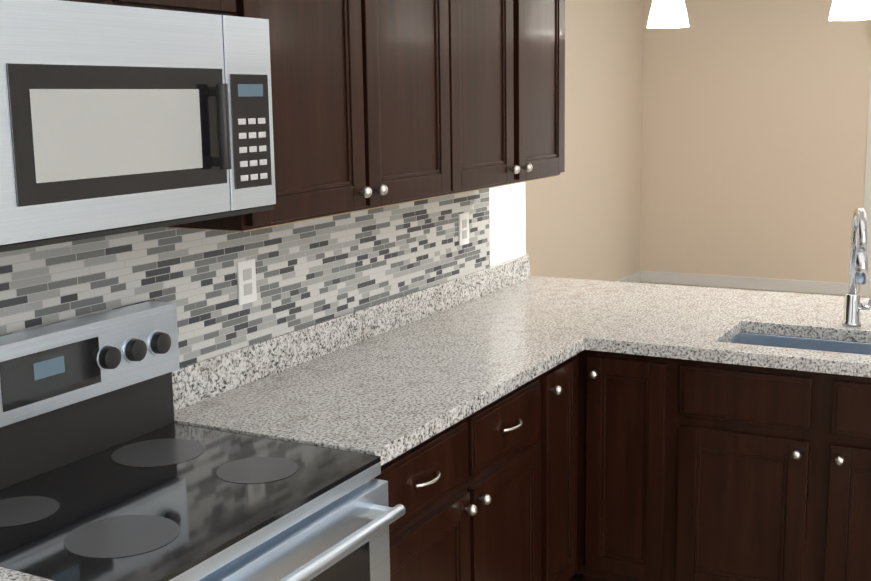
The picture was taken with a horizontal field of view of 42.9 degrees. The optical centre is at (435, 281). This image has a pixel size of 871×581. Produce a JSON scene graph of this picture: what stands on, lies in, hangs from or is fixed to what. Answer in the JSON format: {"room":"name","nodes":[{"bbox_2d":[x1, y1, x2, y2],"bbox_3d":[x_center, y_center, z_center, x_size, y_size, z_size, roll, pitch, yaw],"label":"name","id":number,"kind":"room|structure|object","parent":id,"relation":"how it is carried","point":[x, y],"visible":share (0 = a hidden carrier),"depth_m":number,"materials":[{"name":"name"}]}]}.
{"room":"kitchen","nodes":[
{"label":"kitchen","id":0,"kind":"room"},
{"bbox_2d":[0,567,52,580],"bbox_3d":[-1.056,0.523,1.360,0.636,0.140,1.160,4,11,28],"label":"countertop","id":1,"kind":"structure","parent":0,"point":[6,574],"depth_m":1.79,"materials":[{"name":"stone"}]},
{"bbox_2d":[489,182,525,266],"bbox_3d":[-1.092,-0.201,2.003,0.120,3.120,5.961,4,11,28],"label":"wall","id":2,"kind":"structure","parent":0,"point":[507,214],"depth_m":4.47,"materials":[{"name":"white paint"}]},
{"bbox_2d":[62,0,249,17],"bbox_3d":[-0.750,-0.665,2.093,0.337,0.298,0.773,4,11,28],"label":"upper cabinet","id":3,"kind":"object","parent":2,"relation":"attached to","point":[240,8],"depth_m":2.25,"materials":[{"name":"brown wood"}]},
{"bbox_2d":[0,0,275,252],"bbox_3d":[-0.692,-0.309,2.123,0.451,0.402,0.765,4,11,28],"label":"microwave","id":4,"kind":"object","parent":3,"relation":"attached to","point":[115,119],"visible":1,"depth_m":1.99,"materials":[{"name":"silver metal"}]},
{"bbox_2d":[0,188,489,366],"bbox_3d":[-0.647,0.032,2.734,0.008,0.530,3.604,4,11,28],"label":"backsplash","id":5,"kind":"structure","parent":2,"relation":"attached to","point":[311,272],"depth_m":3.00,"materials":[{"name":"tile"}]},
{"bbox_2d":[236,258,256,304],"bbox_3d":[-0.506,-0.001,2.978,0.006,0.116,0.075,4,11,28],"label":"electrical outlet","id":6,"kind":"object","parent":5,"relation":"attached to","point":[246,280],"visible":1,"depth_m":2.97,"materials":[{"name":"white plastic"}]},
{"bbox_2d":[459,212,468,245],"bbox_3d":[0.106,-0.195,4.101,0.006,0.116,0.075,4,11,28],"label":"electrical outlet","id":7,"kind":"object","parent":5,"relation":"attached to","point":[463,228],"visible":1,"depth_m":4.09,"materials":[{"name":"white plastic"}]},
{"bbox_2d":[160,0,469,231],"bbox_3d":[-0.319,-0.574,2.916,0.337,0.758,1.035,4,11,28],"label":"upper cabinet","id":8,"kind":"object","parent":2,"relation":"attached to","point":[379,103],"depth_m":2.82,"materials":[{"name":"brown wood"}]},
{"bbox_2d":[466,0,564,190],"bbox_3d":[0.095,-0.706,3.675,0.337,0.758,0.971,4,11,28],"label":"upper cabinet","id":9,"kind":"object","parent":2,"relation":"attached to","point":[515,49],"depth_m":3.65,"materials":[{"name":"brown wood"}]},
{"bbox_2d":[525,0,643,280],"bbox_3d":[0.501,-1.138,7.538,0.120,3.120,5.679,4,11,28],"label":"wall","id":10,"kind":"structure","parent":0,"point":[583,215],"depth_m":8.90,"materials":[{"name":"beige paint"}]},
{"bbox_2d":[618,271,641,282],"bbox_3d":[0.584,0.356,7.752,0.013,0.100,5.439,4,11,28],"label":"baseboard","id":11,"kind":"structure","parent":10,"relation":"attached to","point":[635,277],"depth_m":9.92,"materials":[{"name":"white"}]},
{"bbox_2d":[569,282,870,580],"bbox_3d":[2.326,1.093,3.729,7.550,0.100,11.800,4,11,28],"label":"floor","id":12,"kind":"structure","parent":0,"point":[577,577],"depth_m":9.49,"materials":[{"name":"brown wood"}]},
{"bbox_2d":[0,301,405,580],"bbox_3d":[-0.535,0.721,2.231,0.705,1.210,0.771,4,11,28],"label":"range","id":13,"kind":"object","parent":12,"relation":"on","point":[111,469],"visible":1,"depth_m":2.24,"materials":[{"name":"silver metal"}]},
{"bbox_2d":[374,370,549,580],"bbox_3d":[-0.177,0.748,3.059,0.618,0.876,0.987,4,11,28],"label":"base cabinet","id":14,"kind":"object","parent":12,"relation":"on","point":[474,495],"depth_m":2.94,"materials":[{"name":"brown wood"}]},
{"bbox_2d":[172,291,587,465],"bbox_3d":[-0.112,0.223,3.094,0.636,0.140,1.265,4,11,28],"label":"countertop","id":15,"kind":"structure","parent":14,"relation":"on","point":[388,381],"depth_m":3.06,"materials":[{"name":"stone"}]},
{"bbox_2d":[550,351,581,580],"bbox_3d":[0.132,0.649,3.626,0.618,0.876,0.319,4,11,28],"label":"base cabinet","id":16,"kind":"object","parent":12,"relation":"on","point":[566,377],"depth_m":3.50,"materials":[{"name":"brown wood"}]},
{"bbox_2d":[582,350,665,580],"bbox_3d":[0.747,0.614,3.780,0.277,0.876,0.580,4,11,28],"label":"base cabinet","id":17,"kind":"object","parent":12,"relation":"on","point":[590,465],"depth_m":3.53,"materials":[{"name":"brown wood"}]},
{"bbox_2d":[662,332,870,580],"bbox_3d":[1.251,0.651,3.512,0.869,0.876,0.580,4,11,28],"label":"base cabinet","id":18,"kind":"object","parent":12,"relation":"on","point":[768,470],"depth_m":3.32,"materials":[{"name":"brown wood"}]},
{"bbox_2d":[418,255,870,377],"bbox_3d":[1.326,0.205,3.659,2.639,0.334,1.080,4,11,28],"label":"countertop","id":19,"kind":"structure","parent":18,"relation":"on","point":[706,324],"depth_m":3.74,"materials":[{"name":"stone"}]},
{"bbox_2d":[842,208,870,326],"bbox_3d":[1.344,-0.041,3.526,0.106,0.392,0.212,4,11,28],"label":"faucet","id":20,"kind":"object","parent":19,"relation":"on","point":[858,274],"visible":1,"depth_m":3.57,"materials":[{"name":"silver metal"}]},
{"bbox_2d":[640,0,870,293],"bbox_3d":[5.061,-1.323,8.224,7.250,3.120,0.120,4,11,28],"label":"wall","id":21,"kind":"structure","parent":0,"point":[754,132],"depth_m":9.45,"materials":[{"name":"beige paint"}]},
{"bbox_2d":[641,271,858,294],"bbox_3d":[2.703,0.008,9.662,1.855,0.100,0.014,4,11,28],"label":"baseboard","id":22,"kind":"structure","parent":21,"relation":"attached to","point":[836,288],"depth_m":9.65,"materials":[{"name":"white"}]},
{"bbox_2d":[860,67,870,296],"bbox_3d":[4.428,-0.852,8.639,2.015,2.075,0.122,4,11,28],"label":"door","id":23,"kind":"structure","parent":21,"relation":"in","point":[865,289],"depth_m":9.08,"materials":[{"name":"white"}]},
{"bbox_3d":[2.281,-1.779,3.256,7.550,0.578,11.800,4,11,28],"label":"ceiling","id":24,"kind":"structure","parent":0,"visible":0},
{"bbox_2d":[647,0,688,27],"bbox_3d":[0.885,-1.522,4.175,0.160,1.099,0.160,4,11,28],"label":"pendant light","id":25,"kind":"object","parent":24,"relation":"hanging from","point":[668,14],"visible":1,"depth_m":4.20,"materials":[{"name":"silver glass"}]},
{"bbox_2d":[828,0,870,20],"bbox_3d":[1.485,-1.483,3.890,0.160,1.097,0.160,4,11,28],"label":"pendant light","id":26,"kind":"object","parent":24,"relation":"hanging from","point":[846,10],"visible":1,"depth_m":3.91,"materials":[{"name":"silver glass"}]}
]}

